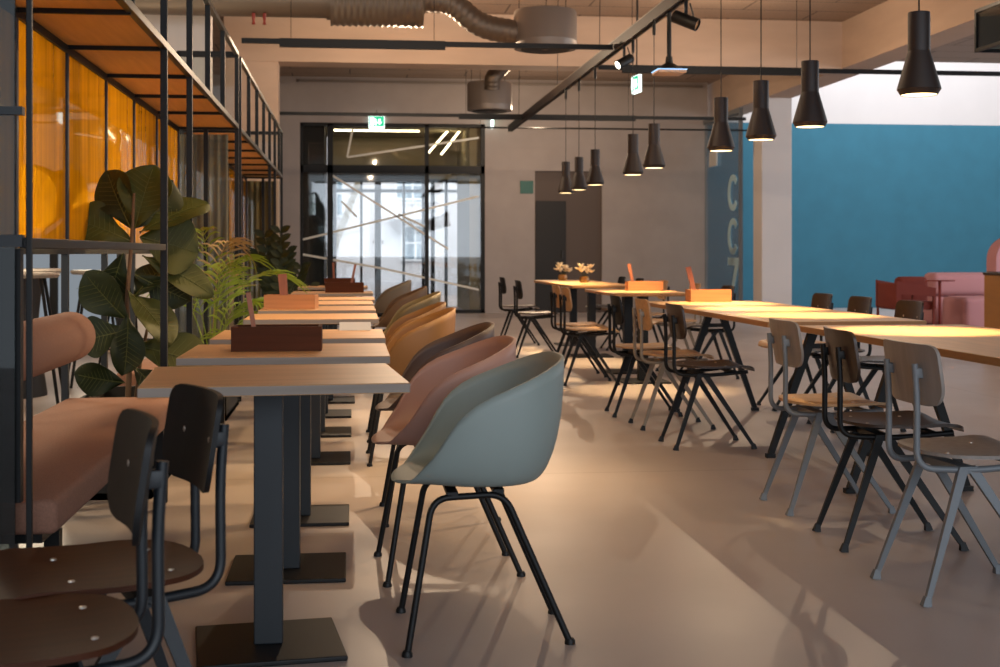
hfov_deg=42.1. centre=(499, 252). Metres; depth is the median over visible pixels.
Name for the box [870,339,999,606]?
chair
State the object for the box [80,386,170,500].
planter
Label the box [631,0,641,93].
exit sign
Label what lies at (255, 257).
areca palm
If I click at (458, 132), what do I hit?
strip light
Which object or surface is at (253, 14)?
sprinkler head
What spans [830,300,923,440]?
chair
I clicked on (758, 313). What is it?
trestle table
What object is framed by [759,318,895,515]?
chair
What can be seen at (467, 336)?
tub chair
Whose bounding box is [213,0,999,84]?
ceiling
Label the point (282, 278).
wooden paddle
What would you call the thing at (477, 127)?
rod
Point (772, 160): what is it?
column
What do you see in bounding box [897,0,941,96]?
pendant lamp
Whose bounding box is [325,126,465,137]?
ceiling
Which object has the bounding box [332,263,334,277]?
wooden paddle
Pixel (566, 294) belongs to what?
chair
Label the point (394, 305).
tub chair
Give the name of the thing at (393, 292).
tub chair
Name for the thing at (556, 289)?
chair
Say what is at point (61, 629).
chair
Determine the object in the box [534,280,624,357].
pedestal table
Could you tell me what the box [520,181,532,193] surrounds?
wall sign
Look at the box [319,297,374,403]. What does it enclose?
pedestal table
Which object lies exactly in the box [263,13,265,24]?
sprinkler head
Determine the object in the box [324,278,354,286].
wooden box
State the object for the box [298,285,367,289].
pedestal table
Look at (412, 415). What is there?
tub chair
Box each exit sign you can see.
[369,110,384,128]
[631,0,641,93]
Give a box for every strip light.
[429,131,447,152]
[441,131,460,154]
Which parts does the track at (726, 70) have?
rail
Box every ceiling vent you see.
[467,69,511,113]
[514,0,576,53]
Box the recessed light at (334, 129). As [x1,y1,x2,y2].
[334,129,418,131]
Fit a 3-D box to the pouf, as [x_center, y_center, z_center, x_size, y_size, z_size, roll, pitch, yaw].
[6.640,0.838,17.829,0.920,0.485,0.700,0,0,-7]
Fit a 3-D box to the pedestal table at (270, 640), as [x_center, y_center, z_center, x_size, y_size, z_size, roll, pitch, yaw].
[-0.615,0.705,3.538,0.672,0.750,0.600,0,0,-11]
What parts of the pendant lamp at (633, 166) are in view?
lamp shade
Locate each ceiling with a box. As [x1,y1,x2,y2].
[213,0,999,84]
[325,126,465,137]
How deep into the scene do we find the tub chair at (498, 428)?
3.52 m
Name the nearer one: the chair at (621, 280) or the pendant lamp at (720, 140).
the pendant lamp at (720, 140)
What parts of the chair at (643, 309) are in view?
leg, backrest, leg, frame, frame, seat, leg, leg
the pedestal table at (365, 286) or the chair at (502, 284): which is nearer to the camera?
the pedestal table at (365, 286)
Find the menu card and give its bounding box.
[339,322,370,329]
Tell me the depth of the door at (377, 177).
23.24 m
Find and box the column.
[753,98,791,304]
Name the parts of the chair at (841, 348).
leg, backrest, frame, leg, frame, leg, seat, leg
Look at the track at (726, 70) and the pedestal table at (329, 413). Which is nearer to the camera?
the pedestal table at (329, 413)
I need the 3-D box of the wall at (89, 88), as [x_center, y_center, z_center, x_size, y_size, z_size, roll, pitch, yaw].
[-1.730,-0.176,6.205,0.456,2.512,6.115,0,0,-7]
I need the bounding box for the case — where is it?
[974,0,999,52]
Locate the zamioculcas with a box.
[248,225,319,295]
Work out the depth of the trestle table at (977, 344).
5.26 m
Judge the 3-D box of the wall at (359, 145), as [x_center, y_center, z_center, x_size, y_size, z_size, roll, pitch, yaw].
[-2.148,-1.895,26.166,2.570,0.850,0.080,0,0,-7]
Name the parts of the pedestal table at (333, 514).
plate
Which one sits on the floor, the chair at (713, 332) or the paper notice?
the chair at (713, 332)
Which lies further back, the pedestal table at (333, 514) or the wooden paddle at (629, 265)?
the wooden paddle at (629, 265)
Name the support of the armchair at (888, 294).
on the floor
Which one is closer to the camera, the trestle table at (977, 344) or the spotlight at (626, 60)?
the trestle table at (977, 344)
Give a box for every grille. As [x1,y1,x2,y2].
[472,109,506,113]
[521,49,569,53]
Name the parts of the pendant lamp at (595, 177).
lamp shade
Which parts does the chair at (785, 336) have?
leg, backrest, frame, leg, seat, frame, leg, leg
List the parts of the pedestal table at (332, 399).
plate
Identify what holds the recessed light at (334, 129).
in the ceiling at (433, 132)
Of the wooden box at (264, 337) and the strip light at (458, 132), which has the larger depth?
the strip light at (458, 132)
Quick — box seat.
[987,238,999,271]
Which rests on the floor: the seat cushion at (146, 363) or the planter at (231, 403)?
the planter at (231, 403)
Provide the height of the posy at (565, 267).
0.209 m
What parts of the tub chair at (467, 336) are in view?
leg frame, leg frame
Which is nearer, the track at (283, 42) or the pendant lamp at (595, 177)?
the track at (283, 42)
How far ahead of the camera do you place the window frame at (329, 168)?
23.19 m
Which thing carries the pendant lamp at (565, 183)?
hanging from the track at (660, 10)
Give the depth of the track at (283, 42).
11.61 m
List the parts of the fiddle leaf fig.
stem, stem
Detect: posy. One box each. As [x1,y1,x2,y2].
[553,262,572,277]
[574,263,594,275]
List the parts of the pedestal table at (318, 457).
plate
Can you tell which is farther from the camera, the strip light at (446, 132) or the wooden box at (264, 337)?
the strip light at (446, 132)
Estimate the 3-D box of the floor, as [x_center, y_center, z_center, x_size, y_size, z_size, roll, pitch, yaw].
[2.340,1.180,14.615,22.000,0.200,40.500,0,0,-7]
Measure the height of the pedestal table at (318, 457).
0.750 m
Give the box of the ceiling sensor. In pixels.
[651,11,686,75]
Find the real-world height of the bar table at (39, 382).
0.960 m
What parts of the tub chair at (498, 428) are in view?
leg frame, leg frame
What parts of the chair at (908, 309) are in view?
leg, seat, leg, frame, backrest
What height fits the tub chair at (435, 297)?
0.790 m
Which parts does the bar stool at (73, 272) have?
leg, leg, seat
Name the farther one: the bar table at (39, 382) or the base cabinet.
the base cabinet
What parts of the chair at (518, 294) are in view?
backrest, leg, leg, frame, frame, seat, leg, leg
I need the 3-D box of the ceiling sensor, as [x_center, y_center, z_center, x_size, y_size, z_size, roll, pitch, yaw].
[1.296,-1.642,9.964,0.228,0.546,0.228,0,0,-7]
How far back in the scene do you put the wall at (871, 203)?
25.64 m
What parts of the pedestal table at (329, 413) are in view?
plate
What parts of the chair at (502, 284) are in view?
backrest, leg, leg, frame, frame, seat, leg, leg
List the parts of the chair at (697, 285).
seat, frame, leg, leg, backrest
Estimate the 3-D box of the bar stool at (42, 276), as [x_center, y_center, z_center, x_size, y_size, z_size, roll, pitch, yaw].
[-3.324,0.611,9.180,0.464,0.942,0.424,0,0,-12]
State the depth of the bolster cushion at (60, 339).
4.82 m
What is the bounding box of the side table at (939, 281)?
[925,280,954,324]
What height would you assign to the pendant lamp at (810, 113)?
1.175 m
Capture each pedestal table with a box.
[137,363,409,666]
[176,343,389,585]
[210,329,385,527]
[243,313,378,464]
[258,306,375,437]
[291,291,372,328]
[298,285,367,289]
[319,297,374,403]
[319,301,372,417]
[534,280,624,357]
[585,289,684,383]
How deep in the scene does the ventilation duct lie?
13.35 m
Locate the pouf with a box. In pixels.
[943,296,983,326]
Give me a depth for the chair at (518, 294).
13.46 m
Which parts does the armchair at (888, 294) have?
backrest, arm frame, seat, arm frame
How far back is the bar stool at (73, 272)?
10.47 m
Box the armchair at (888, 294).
[876,280,935,324]
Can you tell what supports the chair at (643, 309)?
on the floor
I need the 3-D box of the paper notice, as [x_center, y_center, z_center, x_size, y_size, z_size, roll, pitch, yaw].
[3.791,-1.670,23.112,0.030,0.260,0.450,0,0,-7]
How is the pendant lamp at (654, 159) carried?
hanging from the track at (660, 10)
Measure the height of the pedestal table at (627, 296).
0.750 m
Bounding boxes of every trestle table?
[649,301,926,457]
[799,324,999,493]
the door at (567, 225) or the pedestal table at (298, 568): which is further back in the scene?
the door at (567, 225)
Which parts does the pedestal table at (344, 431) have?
plate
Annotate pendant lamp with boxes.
[558,88,573,192]
[570,79,586,189]
[586,66,603,184]
[623,38,643,175]
[643,19,665,168]
[707,0,734,151]
[746,0,776,140]
[793,0,827,127]
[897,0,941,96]
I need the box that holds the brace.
[336,182,359,250]
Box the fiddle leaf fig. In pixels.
[74,165,213,396]
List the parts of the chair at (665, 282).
leg, seat, leg, backrest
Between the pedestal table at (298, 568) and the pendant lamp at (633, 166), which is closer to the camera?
the pedestal table at (298, 568)
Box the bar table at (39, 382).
[24,268,60,398]
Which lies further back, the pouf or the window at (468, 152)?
the window at (468, 152)
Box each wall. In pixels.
[0,0,238,549]
[136,15,212,337]
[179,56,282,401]
[213,75,707,312]
[225,61,279,329]
[303,126,326,290]
[333,137,456,179]
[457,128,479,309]
[743,61,999,307]
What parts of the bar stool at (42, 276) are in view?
seat, leg, leg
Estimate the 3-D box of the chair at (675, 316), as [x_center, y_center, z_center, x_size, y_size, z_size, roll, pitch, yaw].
[1.161,0.683,7.301,0.473,0.800,0.400,0,0,-7]
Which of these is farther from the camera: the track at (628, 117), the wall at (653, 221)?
the wall at (653, 221)
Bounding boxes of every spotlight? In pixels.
[614,41,633,69]
[671,0,700,30]
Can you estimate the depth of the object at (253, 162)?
12.81 m
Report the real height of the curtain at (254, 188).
1.900 m
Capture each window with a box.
[24,254,125,325]
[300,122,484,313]
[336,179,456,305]
[336,182,456,294]
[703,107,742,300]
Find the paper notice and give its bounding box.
[709,152,717,166]
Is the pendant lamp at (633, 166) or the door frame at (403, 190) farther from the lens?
the door frame at (403, 190)
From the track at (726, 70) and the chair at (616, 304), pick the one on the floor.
the chair at (616, 304)
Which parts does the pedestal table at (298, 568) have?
plate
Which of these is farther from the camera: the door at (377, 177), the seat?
the door at (377, 177)
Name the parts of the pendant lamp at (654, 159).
lamp shade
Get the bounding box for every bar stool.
[24,272,60,403]
[69,270,118,387]
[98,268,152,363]
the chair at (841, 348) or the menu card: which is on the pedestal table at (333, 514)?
the menu card
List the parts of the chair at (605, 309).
leg, seat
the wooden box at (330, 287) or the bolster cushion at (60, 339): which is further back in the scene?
the wooden box at (330, 287)
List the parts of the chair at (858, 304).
leg, leg, seat, frame, backrest, leg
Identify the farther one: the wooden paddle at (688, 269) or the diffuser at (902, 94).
the wooden paddle at (688, 269)
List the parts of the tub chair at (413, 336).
leg frame, leg frame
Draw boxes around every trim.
[299,79,702,87]
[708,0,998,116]
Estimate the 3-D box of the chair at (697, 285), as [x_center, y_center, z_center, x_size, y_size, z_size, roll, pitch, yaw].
[1.629,0.683,12.046,0.473,0.800,0.400,0,0,-7]
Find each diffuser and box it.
[751,139,772,140]
[798,126,823,127]
[901,93,935,96]
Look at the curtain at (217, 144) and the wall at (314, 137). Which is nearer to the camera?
the curtain at (217, 144)
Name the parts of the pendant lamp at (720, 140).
lamp shade, cord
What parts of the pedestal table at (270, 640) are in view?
plate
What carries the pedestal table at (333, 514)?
on the floor
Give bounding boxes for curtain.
[179,134,227,344]
[247,181,272,315]
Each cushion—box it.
[24,312,95,380]
[117,358,157,385]
[894,277,927,300]
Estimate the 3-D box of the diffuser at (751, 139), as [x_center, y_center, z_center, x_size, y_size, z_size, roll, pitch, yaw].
[1.548,-0.675,7.708,0.147,0.006,0.147,0,0,-7]
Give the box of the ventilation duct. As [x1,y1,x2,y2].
[135,0,517,42]
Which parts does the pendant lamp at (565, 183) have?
lamp shade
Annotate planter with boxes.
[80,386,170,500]
[225,396,237,420]
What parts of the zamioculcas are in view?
leafy stem, leafy stem, leafy stem, leafy stem, leafy stem, leafy stem, leafy stem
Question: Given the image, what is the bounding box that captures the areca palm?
[147,226,309,344]
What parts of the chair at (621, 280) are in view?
leg, seat, backrest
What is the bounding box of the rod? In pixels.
[477,127,746,130]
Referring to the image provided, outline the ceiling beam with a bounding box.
[224,13,841,74]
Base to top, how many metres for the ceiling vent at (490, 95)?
1.051 m
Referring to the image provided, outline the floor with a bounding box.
[19,295,999,666]
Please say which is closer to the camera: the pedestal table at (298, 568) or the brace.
the pedestal table at (298, 568)
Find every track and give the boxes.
[241,38,612,49]
[280,73,745,120]
[508,0,687,131]
[598,0,999,75]
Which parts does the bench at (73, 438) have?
leg, leg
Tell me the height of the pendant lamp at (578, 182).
1.175 m
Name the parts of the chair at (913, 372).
leg, frame, backrest, leg, seat, frame, leg, leg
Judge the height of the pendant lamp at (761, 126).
1.175 m
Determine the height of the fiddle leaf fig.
1.138 m
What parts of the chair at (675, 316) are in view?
leg, backrest, leg, frame, frame, leg, seat, leg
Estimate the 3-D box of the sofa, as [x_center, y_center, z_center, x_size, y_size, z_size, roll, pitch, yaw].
[7.189,0.680,19.004,2.200,0.800,0.890,0,0,-7]
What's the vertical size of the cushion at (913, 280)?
0.415 m
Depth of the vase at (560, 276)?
15.34 m
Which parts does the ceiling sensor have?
rod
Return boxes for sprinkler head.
[252,13,254,24]
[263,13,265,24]
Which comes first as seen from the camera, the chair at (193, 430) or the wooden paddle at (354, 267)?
the chair at (193, 430)
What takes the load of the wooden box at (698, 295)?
on the trestle table at (758, 313)
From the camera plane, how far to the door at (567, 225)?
23.53 m
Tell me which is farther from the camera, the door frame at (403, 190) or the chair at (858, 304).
the door frame at (403, 190)
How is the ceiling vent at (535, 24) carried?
in the ceiling at (961, 50)
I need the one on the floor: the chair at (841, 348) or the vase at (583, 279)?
the chair at (841, 348)
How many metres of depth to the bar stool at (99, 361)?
11.66 m
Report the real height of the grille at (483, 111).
0.009 m
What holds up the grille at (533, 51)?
attached to the ceiling vent at (535, 24)
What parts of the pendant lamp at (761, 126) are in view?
cord, lamp shade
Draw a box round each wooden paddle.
[246,292,255,326]
[278,274,287,294]
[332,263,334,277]
[351,264,356,282]
[627,263,633,280]
[686,266,695,289]
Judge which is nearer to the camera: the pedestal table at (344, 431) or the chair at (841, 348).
the chair at (841, 348)
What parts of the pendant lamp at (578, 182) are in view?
lamp shade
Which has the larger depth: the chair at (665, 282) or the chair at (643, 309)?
the chair at (665, 282)
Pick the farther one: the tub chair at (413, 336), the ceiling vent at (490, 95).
the ceiling vent at (490, 95)
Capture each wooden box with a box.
[231,324,322,351]
[264,294,318,308]
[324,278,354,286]
[325,282,363,292]
[625,281,662,290]
[685,289,730,301]
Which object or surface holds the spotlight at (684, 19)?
attached to the track at (660, 10)
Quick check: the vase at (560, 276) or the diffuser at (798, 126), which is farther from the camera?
the vase at (560, 276)
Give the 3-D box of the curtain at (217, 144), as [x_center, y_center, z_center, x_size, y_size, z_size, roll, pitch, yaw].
[-2.127,0.100,9.321,0.350,1.900,0.024,0,0,-7]
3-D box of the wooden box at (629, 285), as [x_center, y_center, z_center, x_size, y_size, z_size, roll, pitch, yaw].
[1.264,0.288,11.420,0.310,0.082,0.150,0,0,-7]
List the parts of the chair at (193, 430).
seat, leg, leg, leg, frame, backrest, frame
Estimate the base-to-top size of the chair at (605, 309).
0.800 m
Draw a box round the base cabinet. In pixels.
[983,271,999,328]
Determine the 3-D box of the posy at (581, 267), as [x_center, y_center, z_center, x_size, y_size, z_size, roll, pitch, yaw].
[0.932,0.216,14.288,0.222,0.207,0.236,0,0,14]
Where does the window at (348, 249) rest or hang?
on the floor
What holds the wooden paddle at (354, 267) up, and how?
in the wooden box at (330, 287)
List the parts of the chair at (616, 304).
backrest, leg, leg, frame, frame, seat, leg, leg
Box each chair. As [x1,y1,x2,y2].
[0,383,228,666]
[0,408,168,666]
[366,302,445,442]
[366,307,455,466]
[371,286,426,330]
[371,335,525,587]
[372,280,410,328]
[375,322,500,527]
[383,291,440,334]
[391,351,574,657]
[498,277,539,345]
[513,280,559,357]
[550,285,605,377]
[559,287,619,385]
[585,276,625,342]
[600,278,643,350]
[604,295,682,417]
[620,280,669,356]
[628,298,715,430]
[649,283,701,371]
[658,303,756,450]
[679,285,739,378]
[756,293,836,410]
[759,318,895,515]
[788,296,872,423]
[812,326,968,552]
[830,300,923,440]
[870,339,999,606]
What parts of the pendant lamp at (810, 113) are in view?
cord, lamp shade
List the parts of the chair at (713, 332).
seat, leg, frame, leg, backrest, leg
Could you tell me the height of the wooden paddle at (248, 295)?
0.184 m
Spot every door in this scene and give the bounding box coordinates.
[333,173,424,302]
[535,171,600,312]
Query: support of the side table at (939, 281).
on the floor
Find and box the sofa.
[923,272,983,324]
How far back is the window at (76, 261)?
14.01 m
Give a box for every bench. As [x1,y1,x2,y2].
[16,397,168,546]
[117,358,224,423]
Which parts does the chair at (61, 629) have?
seat, frame, backrest, frame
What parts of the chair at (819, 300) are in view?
leg, leg, seat, leg, backrest, leg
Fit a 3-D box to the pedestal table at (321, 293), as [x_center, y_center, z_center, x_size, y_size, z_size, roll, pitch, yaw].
[-1.413,0.705,10.980,0.672,0.750,0.600,0,0,-7]
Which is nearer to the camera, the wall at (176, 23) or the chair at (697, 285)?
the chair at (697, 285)
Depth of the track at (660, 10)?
12.43 m
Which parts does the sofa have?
seat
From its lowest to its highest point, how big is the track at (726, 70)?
1.320 m
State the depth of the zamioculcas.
12.80 m
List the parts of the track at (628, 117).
rail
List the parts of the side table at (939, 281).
stem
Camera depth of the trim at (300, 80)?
23.23 m
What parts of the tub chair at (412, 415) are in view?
leg frame, leg frame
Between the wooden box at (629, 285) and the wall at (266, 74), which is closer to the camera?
the wooden box at (629, 285)
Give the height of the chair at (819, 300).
0.800 m
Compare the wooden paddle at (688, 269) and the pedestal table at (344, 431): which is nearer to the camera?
the pedestal table at (344, 431)
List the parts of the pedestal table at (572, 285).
plate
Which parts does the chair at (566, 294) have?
backrest, leg, leg, frame, frame, seat, leg, leg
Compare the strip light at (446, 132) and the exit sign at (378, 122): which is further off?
the strip light at (446, 132)
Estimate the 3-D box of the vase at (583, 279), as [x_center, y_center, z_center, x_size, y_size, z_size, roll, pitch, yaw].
[0.927,0.290,14.300,0.115,0.070,0.115,0,0,-7]
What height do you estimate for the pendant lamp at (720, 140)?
1.175 m
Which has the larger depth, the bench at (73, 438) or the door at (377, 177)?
the door at (377, 177)
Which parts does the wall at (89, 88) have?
pane, rail, rail, post, kick panel, post, amber pane, post, rail, amber pane, breast rail, canopy rail, post, amber pane, canopy panel, post, amber pane, post, post, amber pane, post, canopy rail, post, frame, post, rail, post, post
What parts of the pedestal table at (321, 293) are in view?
mounting plate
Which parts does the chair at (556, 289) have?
backrest, leg, frame, leg, frame, seat, leg, leg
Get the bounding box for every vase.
[558,274,566,280]
[579,276,588,282]
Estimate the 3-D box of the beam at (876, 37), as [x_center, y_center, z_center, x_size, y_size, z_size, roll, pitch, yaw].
[5.485,-2.805,12.008,0.450,0.630,26.600,0,0,-7]
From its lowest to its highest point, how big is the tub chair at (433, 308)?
0.790 m
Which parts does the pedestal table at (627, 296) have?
plate, plate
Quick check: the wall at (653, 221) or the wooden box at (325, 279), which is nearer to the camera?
the wooden box at (325, 279)
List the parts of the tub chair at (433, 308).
leg frame, leg frame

